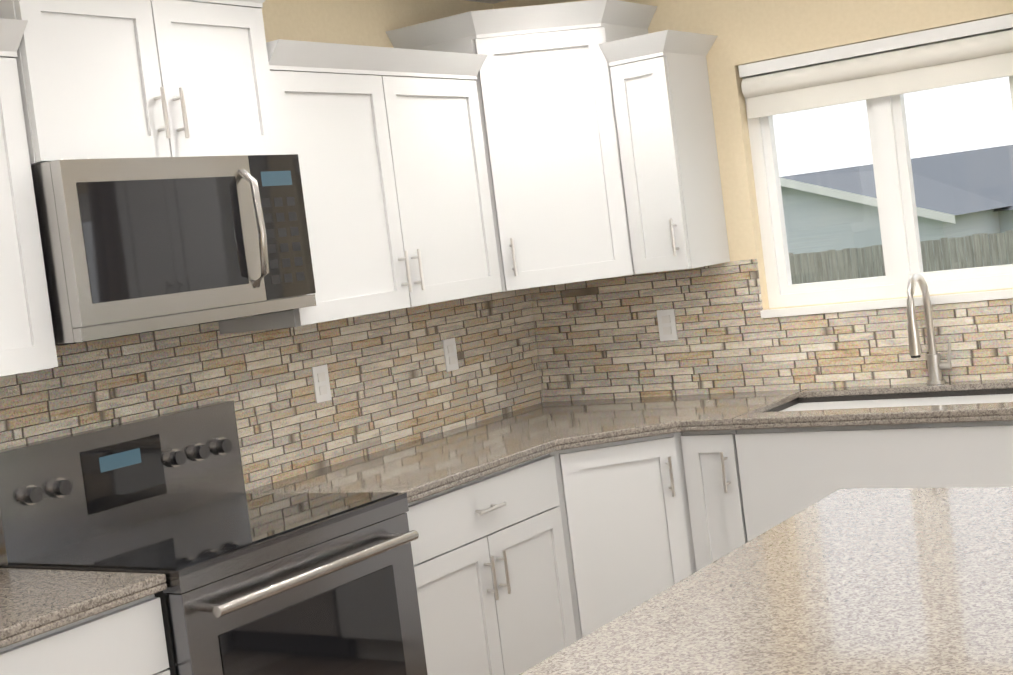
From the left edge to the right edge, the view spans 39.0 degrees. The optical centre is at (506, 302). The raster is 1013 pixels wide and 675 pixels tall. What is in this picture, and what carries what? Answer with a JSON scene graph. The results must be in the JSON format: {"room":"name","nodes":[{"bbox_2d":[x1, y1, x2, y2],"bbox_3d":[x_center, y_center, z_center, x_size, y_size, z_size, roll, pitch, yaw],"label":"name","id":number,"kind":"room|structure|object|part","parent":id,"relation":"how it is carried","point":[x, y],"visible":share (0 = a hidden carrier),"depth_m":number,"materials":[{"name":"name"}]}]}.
{"room":"kitchen","nodes":[
{"label":"kitchen","id":0,"kind":"room"},
{"bbox_2d":[260,0,493,47],"bbox_3d":[-2.064,0.450,2.599,0.160,2.500,7.920,-6,3,34],"label":"wall","id":1,"kind":"structure","parent":0,"point":[362,22],"depth_m":4.91,"materials":[{"name":"paint"}]},
{"bbox_2d":[0,16,67,383],"bbox_3d":[-1.470,-0.194,3.122,0.333,0.810,0.820,-6,3,34],"label":"upper cabinet","id":2,"kind":"object","parent":1,"relation":"attached to","point":[28,350],"depth_m":3.33,"materials":[{"name":"grey paint"}]},
{"bbox_2d":[0,0,287,163],"bbox_3d":[-1.041,-0.604,3.794,0.353,0.495,0.830,-6,3,34],"label":"upper cabinet","id":3,"kind":"object","parent":1,"relation":"attached to","point":[103,79],"depth_m":3.65,"materials":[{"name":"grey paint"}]},
{"bbox_2d":[31,154,315,345],"bbox_3d":[-0.924,-0.148,3.772,0.454,0.431,0.826,-6,3,34],"label":"microwave","id":4,"kind":"object","parent":3,"relation":"attached to","point":[131,246],"visible":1,"depth_m":3.58,"materials":[{"name":"silver metal"}]},
{"bbox_3d":[-0.667,-0.201,3.809,0.063,0.319,0.022,-6,3,34],"label":"handle","id":5,"kind":"part","parent":4,"relation":"part of","materials":[{"name":"silver metal"}]},
{"bbox_2d":[208,39,495,339],"bbox_3d":[-0.487,-0.374,4.595,0.333,0.810,1.040,-6,3,34],"label":"upper cabinet","id":6,"kind":"object","parent":1,"relation":"attached to","point":[383,139],"depth_m":4.45,"materials":[{"name":"grey paint"}]},
{"bbox_2d":[466,0,506,3],"bbox_3d":[0.397,-1.105,0.767,6.520,0.120,7.920,-6,3,34],"label":"ceiling","id":7,"kind":"structure","parent":0,"point":[490,1],"depth_m":5.58,"materials":[{"name":"white paint"}]},
{"bbox_2d":[493,0,1012,317],"bbox_3d":[2.701,-0.198,4.029,6.200,2.500,0.160,-6,3,34],"label":"wall","id":8,"kind":"structure","parent":0,"point":[748,31],"depth_m":5.09,"materials":[{"name":"paint"}]},
{"bbox_2d":[386,0,656,295],"bbox_3d":[0.119,-0.547,5.167,0.719,0.960,0.734,-6,3,34],"label":"upper cabinet","id":9,"kind":"object","parent":8,"relation":"attached to","point":[548,89],"depth_m":4.98,"materials":[{"name":"grey paint"}]},
{"bbox_2d":[620,30,735,275],"bbox_3d":[0.581,-0.526,5.104,0.217,0.810,0.333,-6,3,34],"label":"upper cabinet","id":10,"kind":"object","parent":8,"relation":"attached to","point":[666,71],"depth_m":4.98,"materials":[{"name":"grey paint"}]},
{"bbox_2d":[738,14,1012,317],"bbox_3d":[1.307,-0.443,4.891,0.995,0.908,0.153,-6,3,34],"label":"window unit","id":11,"kind":"structure","parent":8,"relation":"in","point":[882,76],"depth_m":4.90,"materials":[{"name":"white plastic"}]},
{"bbox_2d":[738,14,1012,119],"bbox_3d":[1.252,-0.793,4.860,0.971,0.192,0.072,-6,3,34],"label":"shade","id":12,"kind":"object","parent":11,"relation":"attached to","point":[877,72],"depth_m":4.84,"materials":[{"name":"white fabric"}]},
{"bbox_3d":[0.720,1.493,0.869,6.520,0.120,7.920,-6,3,34],"label":"floor","id":13,"kind":"structure","parent":0,"visible":0},
{"bbox_2d":[0,584,169,674],"bbox_3d":[-1.195,1.141,3.077,0.623,0.877,0.780,-6,3,34],"label":"base cabinet","id":14,"kind":"object","parent":13,"relation":"on","point":[125,637],"depth_m":3.06,"materials":[{"name":"grey paint"}]},
{"bbox_2d":[0,568,165,643],"bbox_3d":[-1.242,0.679,3.051,0.648,0.020,0.785,-6,3,34],"label":"countertop","id":15,"kind":"structure","parent":14,"relation":"on","point":[30,599],"depth_m":3.12,"materials":[{"name":"beige stone"}]},
{"bbox_2d":[0,401,427,674],"bbox_3d":[-0.704,0.896,3.700,0.718,1.195,0.830,-6,3,34],"label":"range","id":16,"kind":"object","parent":13,"relation":"on","point":[291,583],"visible":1,"depth_m":3.64,"materials":[{"name":"grey metal"}]},
{"bbox_3d":[-0.463,1.020,3.554,0.062,0.830,0.822,-6,3,34],"label":"door","id":17,"kind":"part","parent":16,"relation":"part of","materials":[{"name":"silver metal"}]},
{"bbox_3d":[-0.461,0.654,3.509,0.066,0.026,0.730,-6,3,34],"label":"handle","id":18,"kind":"part","parent":16,"relation":"part of","materials":[{"name":"silver metal"}]},
{"bbox_2d":[405,496,583,674],"bbox_3d":[-0.241,0.969,4.456,0.679,0.877,0.901,-6,3,34],"label":"base cabinet","id":19,"kind":"object","parent":13,"relation":"on","point":[496,583],"depth_m":4.26,"materials":[{"name":"grey paint"}]},
{"bbox_2d":[245,388,803,503],"bbox_3d":[0.124,0.454,4.666,1.128,0.036,1.760,-6,3,34],"label":"countertop","id":20,"kind":"structure","parent":19,"relation":"on","point":[545,449],"depth_m":4.62,"materials":[{"name":"beige stone"}]},
{"bbox_2d":[564,444,703,636],"bbox_3d":[0.335,0.874,5.046,0.983,0.877,0.984,-6,3,34],"label":"base cabinet","id":21,"kind":"object","parent":13,"relation":"on","point":[635,532],"depth_m":4.66,"materials":[{"name":"grey paint"}]},
{"bbox_2d":[692,428,747,566],"bbox_3d":[0.827,0.819,4.895,0.258,0.877,0.680,-6,3,34],"label":"base cabinet","id":22,"kind":"object","parent":13,"relation":"on","point":[716,461],"depth_m":4.63,"materials":[{"name":"grey paint"}]},
{"bbox_2d":[519,487,1012,674],"bbox_3d":[0.813,0.901,2.381,0.967,0.914,1.405,-6,3,34],"label":"kitchen island","id":23,"kind":"object","parent":13,"relation":"on","point":[882,581],"visible":1,"depth_m":2.30,"materials":[{"name":"beige stone"}]},
{"bbox_2d":[736,416,1012,541],"bbox_3d":[1.298,0.772,4.608,0.974,0.877,0.623,-6,3,34],"label":"base cabinet","id":24,"kind":"object","parent":13,"relation":"on","point":[785,469],"depth_m":4.34,"materials":[{"name":"grey paint"}]},
{"bbox_2d":[732,376,1012,427],"bbox_3d":[1.581,0.286,4.346,1.660,0.036,0.648,-6,3,34],"label":"countertop","id":25,"kind":"structure","parent":24,"relation":"on","point":[986,407],"depth_m":4.45,"materials":[{"name":"beige stone"}]},
{"bbox_2d":[768,388,1012,411],"bbox_3d":[1.278,0.429,4.576,0.904,0.221,0.449,-6,3,34],"label":"sink","id":26,"kind":"object","parent":25,"relation":"in","point":[954,395],"depth_m":4.75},
{"bbox_2d":[904,273,955,383],"bbox_3d":[1.378,0.088,4.688,0.094,0.378,0.225,-6,3,34],"label":"faucet","id":27,"kind":"object","parent":25,"relation":"on","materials":[{"name":"silver metal"}]},
{"bbox_3d":[25.438,-0.926,43.145,120.000,4.437,89.840,-6,3,34],"label":"ground","id":28,"kind":"structure","parent":0,"visible":0},
{"bbox_2d":[780,145,1012,280],"bbox_3d":[10.120,-1.605,46.028,19.370,5.335,16.653,-6,3,34],"label":"house","id":29,"kind":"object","parent":28,"relation":"on","point":[965,202],"depth_m":38.14,"materials":[{"name":"grey"}]},
{"bbox_2d":[789,230,1012,283],"bbox_3d":[16.877,-1.178,21.614,70.038,1.834,0.120,-6,3,34],"label":"fence","id":30,"kind":"object","parent":28,"relation":"on","point":[960,245],"depth_m":27.50,"materials":[{"name":"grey wood"}]}
]}

